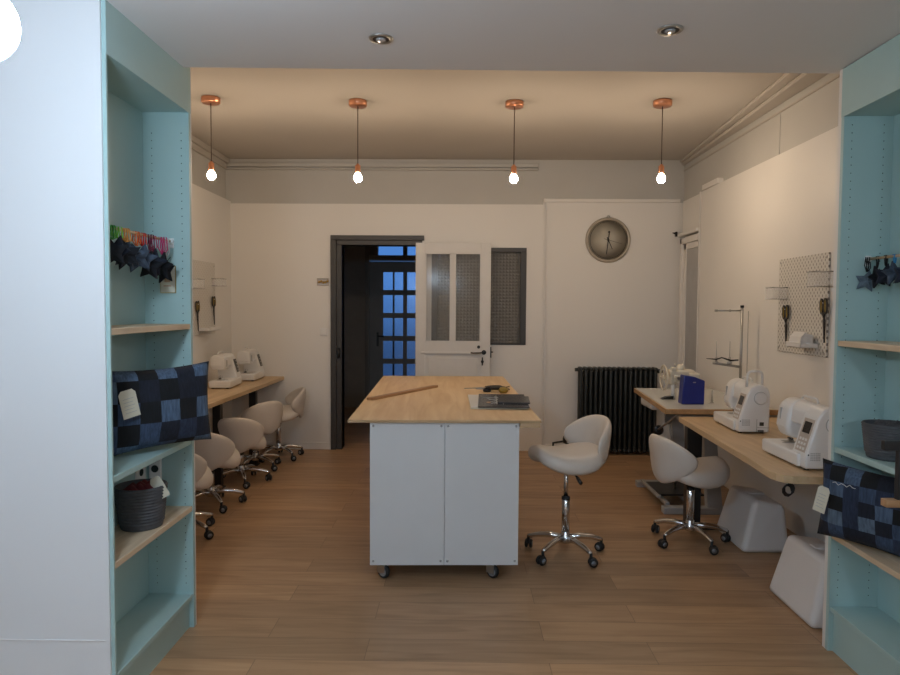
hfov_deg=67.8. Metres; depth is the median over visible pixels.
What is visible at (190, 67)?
wall
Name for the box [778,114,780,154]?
trim
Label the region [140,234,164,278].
star
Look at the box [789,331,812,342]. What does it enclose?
fabric pile
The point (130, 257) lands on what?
star
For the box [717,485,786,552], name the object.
stool
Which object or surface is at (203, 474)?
stool
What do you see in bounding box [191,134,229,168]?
trim
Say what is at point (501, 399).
notebook
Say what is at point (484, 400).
magazine
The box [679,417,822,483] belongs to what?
countertop
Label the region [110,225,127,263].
star
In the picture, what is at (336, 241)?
door frame
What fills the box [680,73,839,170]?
trim
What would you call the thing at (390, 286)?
door
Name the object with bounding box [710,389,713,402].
pin
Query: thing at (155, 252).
star
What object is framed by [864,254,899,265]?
rail
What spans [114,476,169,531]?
storage basket
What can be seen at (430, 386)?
ruler
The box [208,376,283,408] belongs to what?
countertop
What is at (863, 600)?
bookcase
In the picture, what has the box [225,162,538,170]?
trim
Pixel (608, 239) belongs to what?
wall clock
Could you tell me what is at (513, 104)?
pendant lamp
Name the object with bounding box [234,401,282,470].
stool
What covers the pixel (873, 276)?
star
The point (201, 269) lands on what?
pegboard
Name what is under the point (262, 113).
ceiling
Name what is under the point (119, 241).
star
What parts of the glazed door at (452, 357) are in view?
door handle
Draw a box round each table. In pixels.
[348,376,541,577]
[634,388,777,514]
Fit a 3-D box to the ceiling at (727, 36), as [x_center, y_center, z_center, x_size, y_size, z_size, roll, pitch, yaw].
[0.048,-1.350,2.593,6.400,0.430,0.700,0,3,1]
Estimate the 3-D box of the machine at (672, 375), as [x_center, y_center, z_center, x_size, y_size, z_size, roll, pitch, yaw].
[1.791,0.336,5.253,0.290,0.284,0.204,0,3,1]
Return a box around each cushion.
[112,361,210,455]
[812,458,899,556]
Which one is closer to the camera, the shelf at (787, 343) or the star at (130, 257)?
the star at (130, 257)
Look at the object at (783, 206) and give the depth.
4.95 m
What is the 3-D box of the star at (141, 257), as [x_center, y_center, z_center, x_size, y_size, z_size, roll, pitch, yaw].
[-1.278,-0.347,2.721,0.111,0.167,0.032,0,3,-19]
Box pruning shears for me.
[464,385,504,388]
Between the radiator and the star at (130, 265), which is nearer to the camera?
the star at (130, 265)
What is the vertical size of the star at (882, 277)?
0.128 m
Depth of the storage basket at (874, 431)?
2.65 m
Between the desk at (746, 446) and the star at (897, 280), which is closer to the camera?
the star at (897, 280)
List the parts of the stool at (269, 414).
leg, backrest, leg, leg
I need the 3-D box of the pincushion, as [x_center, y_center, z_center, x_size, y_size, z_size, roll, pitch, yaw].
[0.384,0.377,4.816,0.072,0.043,0.072,0,3,1]
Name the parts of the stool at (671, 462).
leg, backrest, leg, leg, leg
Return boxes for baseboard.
[265,442,330,448]
[545,444,646,451]
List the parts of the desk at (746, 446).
cable coil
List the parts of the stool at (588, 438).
leg, leg, gas rod, leg, leg, backrest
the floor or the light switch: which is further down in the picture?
the floor
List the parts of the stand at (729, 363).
spool arm, guide arm, wire rod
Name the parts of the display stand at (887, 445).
arm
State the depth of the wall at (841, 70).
2.92 m
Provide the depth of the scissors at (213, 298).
6.47 m
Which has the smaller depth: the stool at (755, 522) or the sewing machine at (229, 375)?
the stool at (755, 522)
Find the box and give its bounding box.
[678,374,704,403]
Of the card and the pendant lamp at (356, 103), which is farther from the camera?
the pendant lamp at (356, 103)
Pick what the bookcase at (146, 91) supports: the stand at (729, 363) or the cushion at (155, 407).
the cushion at (155, 407)
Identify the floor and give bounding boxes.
[149,407,857,674]
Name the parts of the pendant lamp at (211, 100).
cord, bulb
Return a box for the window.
[431,248,526,344]
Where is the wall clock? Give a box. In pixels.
[585,215,630,262]
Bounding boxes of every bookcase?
[101,0,195,674]
[825,34,899,674]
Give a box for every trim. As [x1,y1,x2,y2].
[0,639,104,641]
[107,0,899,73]
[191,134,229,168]
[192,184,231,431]
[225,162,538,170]
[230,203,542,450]
[541,199,679,444]
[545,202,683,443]
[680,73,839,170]
[695,192,700,371]
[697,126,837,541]
[702,178,723,190]
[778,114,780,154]
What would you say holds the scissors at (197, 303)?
hanging from the pegboard at (201, 269)
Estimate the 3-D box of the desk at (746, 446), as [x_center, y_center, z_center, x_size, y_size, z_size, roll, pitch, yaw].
[1.903,0.967,3.871,0.807,0.750,1.674,0,3,1]
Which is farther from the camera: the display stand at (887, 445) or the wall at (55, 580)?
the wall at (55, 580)
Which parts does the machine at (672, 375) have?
work plate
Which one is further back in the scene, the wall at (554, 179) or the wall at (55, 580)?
the wall at (554, 179)
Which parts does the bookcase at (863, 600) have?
shelf, shelf, shelf, panel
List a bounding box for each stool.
[195,433,246,513]
[195,454,214,539]
[211,418,271,488]
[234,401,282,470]
[258,387,305,462]
[524,414,611,567]
[649,434,730,554]
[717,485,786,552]
[770,535,824,627]
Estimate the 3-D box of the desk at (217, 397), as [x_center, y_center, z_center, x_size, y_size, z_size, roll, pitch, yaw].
[-2.055,0.875,5.179,0.552,0.770,3.808,0,3,1]
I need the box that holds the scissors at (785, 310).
[782,305,788,341]
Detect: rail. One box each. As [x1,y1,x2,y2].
[114,227,173,247]
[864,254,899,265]
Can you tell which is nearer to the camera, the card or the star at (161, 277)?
the star at (161, 277)
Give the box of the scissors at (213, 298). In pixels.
[212,296,215,324]
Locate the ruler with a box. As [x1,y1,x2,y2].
[367,385,437,400]
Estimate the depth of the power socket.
3.09 m
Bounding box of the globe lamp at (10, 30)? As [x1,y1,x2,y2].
[0,0,20,60]
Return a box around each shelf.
[199,327,220,330]
[785,341,817,347]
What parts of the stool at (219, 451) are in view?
leg, backrest, leg, leg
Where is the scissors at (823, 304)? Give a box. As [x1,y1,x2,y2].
[819,298,827,342]
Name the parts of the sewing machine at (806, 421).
needle plate, control panel, carry handle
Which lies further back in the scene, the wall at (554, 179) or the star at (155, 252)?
the wall at (554, 179)
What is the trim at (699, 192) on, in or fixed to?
attached to the wall at (816, 114)
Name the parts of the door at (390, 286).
handle, transom pane, pane, pane, pane, pane, pane, pane, pane, pane, transom pane, pane, pane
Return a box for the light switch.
[320,328,327,335]
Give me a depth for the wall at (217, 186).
6.47 m
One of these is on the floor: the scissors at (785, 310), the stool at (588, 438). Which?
the stool at (588, 438)
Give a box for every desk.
[208,376,283,487]
[679,417,822,529]
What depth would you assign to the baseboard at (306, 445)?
7.08 m
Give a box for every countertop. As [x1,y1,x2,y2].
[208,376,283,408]
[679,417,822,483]
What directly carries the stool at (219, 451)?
on the floor
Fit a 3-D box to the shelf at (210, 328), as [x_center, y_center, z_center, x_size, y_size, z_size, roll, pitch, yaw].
[-2.240,-0.082,6.257,0.110,0.035,0.280,0,3,1]
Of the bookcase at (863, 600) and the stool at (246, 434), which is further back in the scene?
the stool at (246, 434)
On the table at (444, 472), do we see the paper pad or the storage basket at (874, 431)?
the paper pad
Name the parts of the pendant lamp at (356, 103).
cord, bulb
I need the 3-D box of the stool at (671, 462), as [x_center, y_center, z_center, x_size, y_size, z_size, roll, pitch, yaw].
[1.547,0.968,4.305,0.514,0.705,0.511,0,3,-14]
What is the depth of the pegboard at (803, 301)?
4.37 m
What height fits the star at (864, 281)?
0.148 m
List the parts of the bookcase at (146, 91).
panel, panel, shelf, shelf, shelf, panel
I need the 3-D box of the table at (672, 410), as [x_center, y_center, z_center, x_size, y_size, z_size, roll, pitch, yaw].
[1.919,0.877,5.343,0.800,0.801,1.255,0,3,1]
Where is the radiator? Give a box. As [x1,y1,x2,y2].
[552,366,662,452]
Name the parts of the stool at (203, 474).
backrest, leg, leg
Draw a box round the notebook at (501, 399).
[498,396,529,403]
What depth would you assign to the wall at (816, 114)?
4.98 m
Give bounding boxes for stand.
[706,305,748,378]
[881,440,899,507]
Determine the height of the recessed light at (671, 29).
0.010 m
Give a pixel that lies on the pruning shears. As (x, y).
(489, 386)
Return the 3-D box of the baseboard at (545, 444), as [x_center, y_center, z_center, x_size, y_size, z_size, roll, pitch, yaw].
[1.692,1.165,7.037,1.390,0.075,0.017,0,3,1]
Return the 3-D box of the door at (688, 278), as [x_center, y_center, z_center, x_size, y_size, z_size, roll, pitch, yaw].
[2.368,-0.078,6.648,0.085,2.600,0.540,0,3,1]
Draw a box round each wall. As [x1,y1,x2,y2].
[0,0,111,674]
[190,67,196,623]
[192,150,225,198]
[226,159,684,448]
[344,246,415,406]
[684,73,839,237]
[822,68,843,647]
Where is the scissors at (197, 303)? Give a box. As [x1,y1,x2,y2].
[195,301,199,330]
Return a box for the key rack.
[317,278,328,285]
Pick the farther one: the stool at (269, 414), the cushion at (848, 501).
the stool at (269, 414)
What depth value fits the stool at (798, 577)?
3.32 m
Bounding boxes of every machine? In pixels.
[209,351,241,388]
[237,347,264,380]
[659,362,699,398]
[714,370,769,432]
[762,394,828,469]
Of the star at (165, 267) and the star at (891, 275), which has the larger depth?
the star at (165, 267)
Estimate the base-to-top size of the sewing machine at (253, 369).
0.324 m
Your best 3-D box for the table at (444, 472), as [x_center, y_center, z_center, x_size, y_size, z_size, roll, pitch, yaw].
[-0.042,0.842,4.829,1.070,0.892,2.366,0,3,-1]
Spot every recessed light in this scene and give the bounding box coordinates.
[369,33,392,44]
[657,24,683,35]
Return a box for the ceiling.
[191,67,784,159]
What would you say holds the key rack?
attached to the wall at (554, 179)
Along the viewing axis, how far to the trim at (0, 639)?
2.40 m
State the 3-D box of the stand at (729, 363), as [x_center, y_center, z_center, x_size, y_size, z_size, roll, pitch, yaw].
[2.100,0.122,5.079,0.311,0.732,0.060,0,3,1]
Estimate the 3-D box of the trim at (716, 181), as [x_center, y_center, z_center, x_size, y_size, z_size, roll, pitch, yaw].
[2.380,-1.389,6.074,0.060,0.050,0.370,0,3,1]
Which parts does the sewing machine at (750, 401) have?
control panel, raised handle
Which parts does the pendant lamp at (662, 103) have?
bulb, cord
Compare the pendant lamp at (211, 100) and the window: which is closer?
the pendant lamp at (211, 100)
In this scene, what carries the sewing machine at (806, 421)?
on the desk at (746, 446)
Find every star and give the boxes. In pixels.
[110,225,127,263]
[111,226,130,266]
[115,230,140,268]
[118,228,140,269]
[130,231,149,272]
[138,233,157,270]
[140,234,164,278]
[149,235,167,274]
[157,237,172,279]
[159,238,174,282]
[856,257,872,291]
[868,256,884,287]
[875,255,890,285]
[881,254,899,284]
[893,268,899,282]
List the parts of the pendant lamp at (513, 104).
cord, bulb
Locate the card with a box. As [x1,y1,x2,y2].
[160,257,175,292]
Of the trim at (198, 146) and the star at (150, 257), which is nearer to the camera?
the star at (150, 257)
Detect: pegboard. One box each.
[193,260,214,334]
[777,252,830,357]
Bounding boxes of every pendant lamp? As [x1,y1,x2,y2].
[201,95,220,179]
[349,98,366,181]
[505,99,523,182]
[653,98,671,182]
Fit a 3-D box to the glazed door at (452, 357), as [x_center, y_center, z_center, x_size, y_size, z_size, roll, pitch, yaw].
[0.044,0.105,6.939,0.805,2.160,0.145,0,3,3]
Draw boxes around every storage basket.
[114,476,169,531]
[861,419,899,461]
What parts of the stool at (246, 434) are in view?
leg, backrest, leg, leg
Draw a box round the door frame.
[330,235,423,449]
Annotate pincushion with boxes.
[499,387,507,392]
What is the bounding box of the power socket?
[135,459,161,479]
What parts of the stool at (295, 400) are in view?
leg, leg, leg, backrest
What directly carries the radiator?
on the floor
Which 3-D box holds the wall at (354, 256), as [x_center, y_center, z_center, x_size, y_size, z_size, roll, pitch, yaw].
[-0.497,-0.396,10.061,3.500,2.900,0.120,0,3,1]
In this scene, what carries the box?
on the table at (672, 410)
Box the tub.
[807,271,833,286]
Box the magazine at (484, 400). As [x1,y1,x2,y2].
[478,394,529,407]
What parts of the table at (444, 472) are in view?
panel, panel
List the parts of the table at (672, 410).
treadle frame, winder rod, treadle rod, leg, leg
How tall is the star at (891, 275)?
0.123 m
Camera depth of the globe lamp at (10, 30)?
1.29 m
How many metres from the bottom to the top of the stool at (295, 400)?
0.695 m
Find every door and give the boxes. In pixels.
[365,246,415,397]
[415,243,492,375]
[677,194,698,439]
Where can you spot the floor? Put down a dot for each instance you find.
(287, 583)
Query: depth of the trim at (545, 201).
6.97 m
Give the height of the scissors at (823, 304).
0.277 m
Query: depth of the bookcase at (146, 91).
2.96 m
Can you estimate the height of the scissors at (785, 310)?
0.277 m
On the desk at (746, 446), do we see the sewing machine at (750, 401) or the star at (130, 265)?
the sewing machine at (750, 401)
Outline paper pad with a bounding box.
[468,395,527,408]
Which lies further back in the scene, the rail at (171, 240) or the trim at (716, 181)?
the trim at (716, 181)

